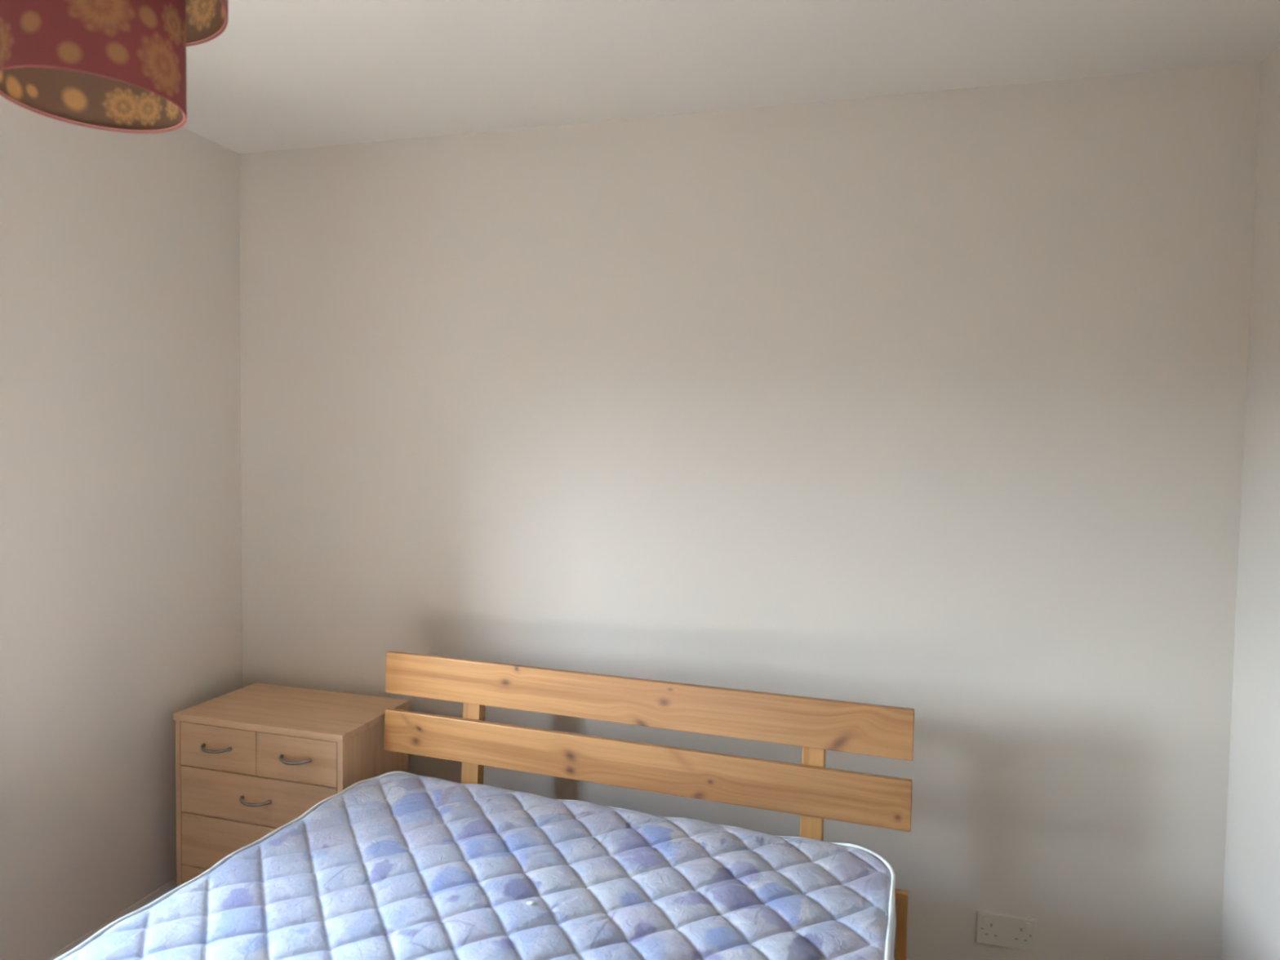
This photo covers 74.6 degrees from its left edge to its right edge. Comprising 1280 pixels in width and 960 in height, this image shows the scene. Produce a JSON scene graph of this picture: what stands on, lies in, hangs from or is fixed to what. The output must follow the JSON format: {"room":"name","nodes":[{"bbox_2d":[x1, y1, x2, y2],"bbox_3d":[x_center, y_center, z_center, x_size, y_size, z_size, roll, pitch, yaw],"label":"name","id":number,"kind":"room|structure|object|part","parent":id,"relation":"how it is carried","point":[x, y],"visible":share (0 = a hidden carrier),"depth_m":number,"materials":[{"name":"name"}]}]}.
{"room":"bedroom","nodes":[
{"label":"bedroom","id":0,"kind":"room"},
{"bbox_2d":[0,95,242,959],"bbox_3d":[-1.986,0.180,1.076,0.300,2.400,3.750,2,3,15],"label":"wall","id":1,"kind":"structure","parent":0,"point":[121,485],"depth_m":2.33,"materials":[{"name":"white paint"}]},
{"bbox_2d":[44,877,176,959],"bbox_3d":[-1.852,1.340,1.085,0.014,0.087,3.750,2,3,15],"label":"baseboard","id":2,"kind":"structure","parent":1,"relation":"attached to","point":[171,885],"depth_m":2.42,"materials":[{"name":"paint"}]},
{"bbox_2d":[182,0,1279,154],"bbox_3d":[-0.504,-1.038,0.585,3.354,0.120,4.070,2,3,15],"label":"ceiling","id":3,"kind":"structure","parent":0,"point":[281,74],"depth_m":2.03,"materials":[{"name":"white paint"}]},
{"bbox_2d":[0,0,227,133],"bbox_3d":[-0.829,-0.792,1.270,0.370,0.438,0.370,2,3,27],"label":"pendant lamp","id":4,"kind":"object","parent":3,"relation":"hanging from","point":[112,65],"visible":1,"depth_m":1.25,"materials":[{"name":"fabric"}]},
{"bbox_3d":[-0.828,-0.830,1.268,0.370,0.177,0.370,2,3,15],"label":"lamp shade","id":5,"kind":"part","parent":4,"relation":"part of","materials":[{"name":"fabric"}]},
{"bbox_2d":[239,62,1261,959],"bbox_3d":[-0.005,0.147,2.543,3.354,2.400,0.120,2,3,15],"label":"wall","id":6,"kind":"structure","parent":0,"point":[931,403],"depth_m":2.32,"materials":[{"name":"white paint"}]},
{"bbox_2d":[976,910,1035,951],"bbox_3d":[0.979,1.208,2.248,0.146,0.086,0.014,2,3,15],"label":"wall socket","id":7,"kind":"object","parent":6,"relation":"attached to","point":[1011,931],"visible":1,"depth_m":2.25,"materials":[{"name":"beige plastic"}]},
{"bbox_2d":[982,915,987,924],"bbox_3d":[0.927,1.183,2.256,0.012,0.020,0.004,2,3,15],"label":"switch","id":8,"kind":"object","parent":7,"relation":"attached to","point":[984,917],"depth_m":2.25,"materials":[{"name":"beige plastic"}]},
{"bbox_2d":[1025,922,1031,930],"bbox_3d":[1.030,1.185,2.229,0.012,0.020,0.004,2,3,15],"label":"switch","id":9,"kind":"object","parent":7,"relation":"attached to","point":[1028,925],"depth_m":2.23,"materials":[{"name":"beige plastic"}]},
{"bbox_2d":[1220,44,1279,959],"bbox_3d":[1.048,0.261,0.255,0.120,2.400,3.750,2,3,15],"label":"wall","id":10,"kind":"structure","parent":0,"point":[1251,909],"depth_m":1.97,"materials":[{"name":"white paint"}]},
{"bbox_3d":[-0.541,1.480,0.693,3.354,0.120,4.070,2,3,15],"label":"floor","id":11,"kind":"structure","parent":0,"visible":0},
{"bbox_2d":[173,682,409,887],"bbox_3d":[-1.068,1.013,2.581,0.587,0.635,0.374,2,3,16],"label":"dresser","id":12,"kind":"object","parent":11,"relation":"on","point":[251,760],"visible":0.63,"depth_m":2.46,"materials":[{"name":"brown wood"}]},
{"bbox_3d":[-1.335,1.016,2.677,0.018,0.614,0.338,2,3,16],"label":"panel","id":13,"kind":"part","parent":12,"relation":"part of","materials":[{"name":"brown wood"}]},
{"bbox_3d":[-1.072,1.211,2.591,0.541,0.111,0.309,2,3,16],"label":"drawer","id":14,"kind":"part","parent":12,"relation":"part of","materials":[{"name":"brown wood"}]},
{"bbox_3d":[-1.244,0.784,2.448,0.106,0.014,0.038,2,3,16],"label":"handle","id":15,"kind":"part","parent":12,"relation":"part of","materials":[{"name":"grey metal"}]},
{"bbox_3d":[-1.196,0.781,2.611,0.270,0.130,0.309,2,3,16],"label":"drawer","id":16,"kind":"part","parent":12,"relation":"part of","materials":[{"name":"brown wood"}]},
{"bbox_3d":[-1.070,1.074,2.585,0.541,0.157,0.309,2,3,16],"label":"drawer","id":17,"kind":"part","parent":12,"relation":"part of","materials":[{"name":"brown wood"}]},
{"bbox_3d":[-1.115,0.926,2.416,0.106,0.014,0.038,2,3,16],"label":"handle","id":18,"kind":"part","parent":12,"relation":"part of","materials":[{"name":"grey metal"}]},
{"bbox_3d":[-1.067,0.923,2.579,0.541,0.140,0.309,2,3,16],"label":"drawer","id":19,"kind":"part","parent":12,"relation":"part of","materials":[{"name":"brown wood"}]},
{"bbox_3d":[-1.060,0.706,2.581,0.587,0.021,0.344,2,3,16],"label":"panel","id":20,"kind":"part","parent":12,"relation":"part of","materials":[{"name":"brown wood"}]},
{"bbox_3d":[-0.982,0.792,2.372,0.106,0.014,0.038,2,3,16],"label":"handle","id":21,"kind":"part","parent":12,"relation":"part of","materials":[{"name":"grey metal"}]},
{"bbox_3d":[-0.935,0.788,2.535,0.270,0.130,0.309,2,3,16],"label":"drawer","id":22,"kind":"part","parent":12,"relation":"part of","materials":[{"name":"brown wood"}]},
{"bbox_3d":[-0.794,1.031,2.519,0.018,0.614,0.338,2,3,16],"label":"panel","id":23,"kind":"part","parent":12,"relation":"part of","materials":[{"name":"brown wood"}]},
{"bbox_2d":[383,650,914,959],"bbox_3d":[-0.367,0.975,1.310,1.459,0.842,2.035,2,3,19],"label":"headboard","id":24,"kind":"object","parent":11,"relation":"on","point":[811,790],"visible":0.41,"depth_m":2.16,"materials":[{"name":"brown wood"}]},
{"bbox_3d":[-0.479,0.912,2.391,0.054,0.788,0.034,2,1,19],"label":"headboard post","id":25,"kind":"part","parent":24,"relation":"part of","materials":[{"name":"brown wood"}]},
{"bbox_2d":[53,771,896,959],"bbox_3d":[-0.383,0.979,1.298,1.434,0.216,1.924,2,3,19],"label":"mattress","id":26,"kind":"object","parent":24,"relation":"on","point":[393,865],"visible":1,"depth_m":1.77,"materials":[{"name":"blue fabric"}]},
{"bbox_2d":[526,901,534,905],"bbox_3d":[-0.221,0.856,1.700,0.016,0.007,0.009,1,2,-2],"label":"scrap","id":27,"kind":"object","parent":26,"relation":"on","point":[530,903],"visible":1,"depth_m":1.70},
{"bbox_3d":[0.424,0.939,2.082,0.054,0.788,0.034,2,1,19],"label":"headboard post","id":28,"kind":"part","parent":24,"relation":"part of","materials":[{"name":"brown wood"}]},
{"bbox_3d":[-0.073,1.069,2.215,1.433,0.184,0.024,2,3,19],"label":"head rail","id":29,"kind":"part","parent":24,"relation":"part of","materials":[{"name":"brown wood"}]},
{"bbox_3d":[0.613,1.180,2.009,0.044,0.402,0.024,2,3,19],"label":"leg","id":30,"kind":"part","parent":24,"relation":"part of","materials":[{"name":"brown wood"}]}
]}

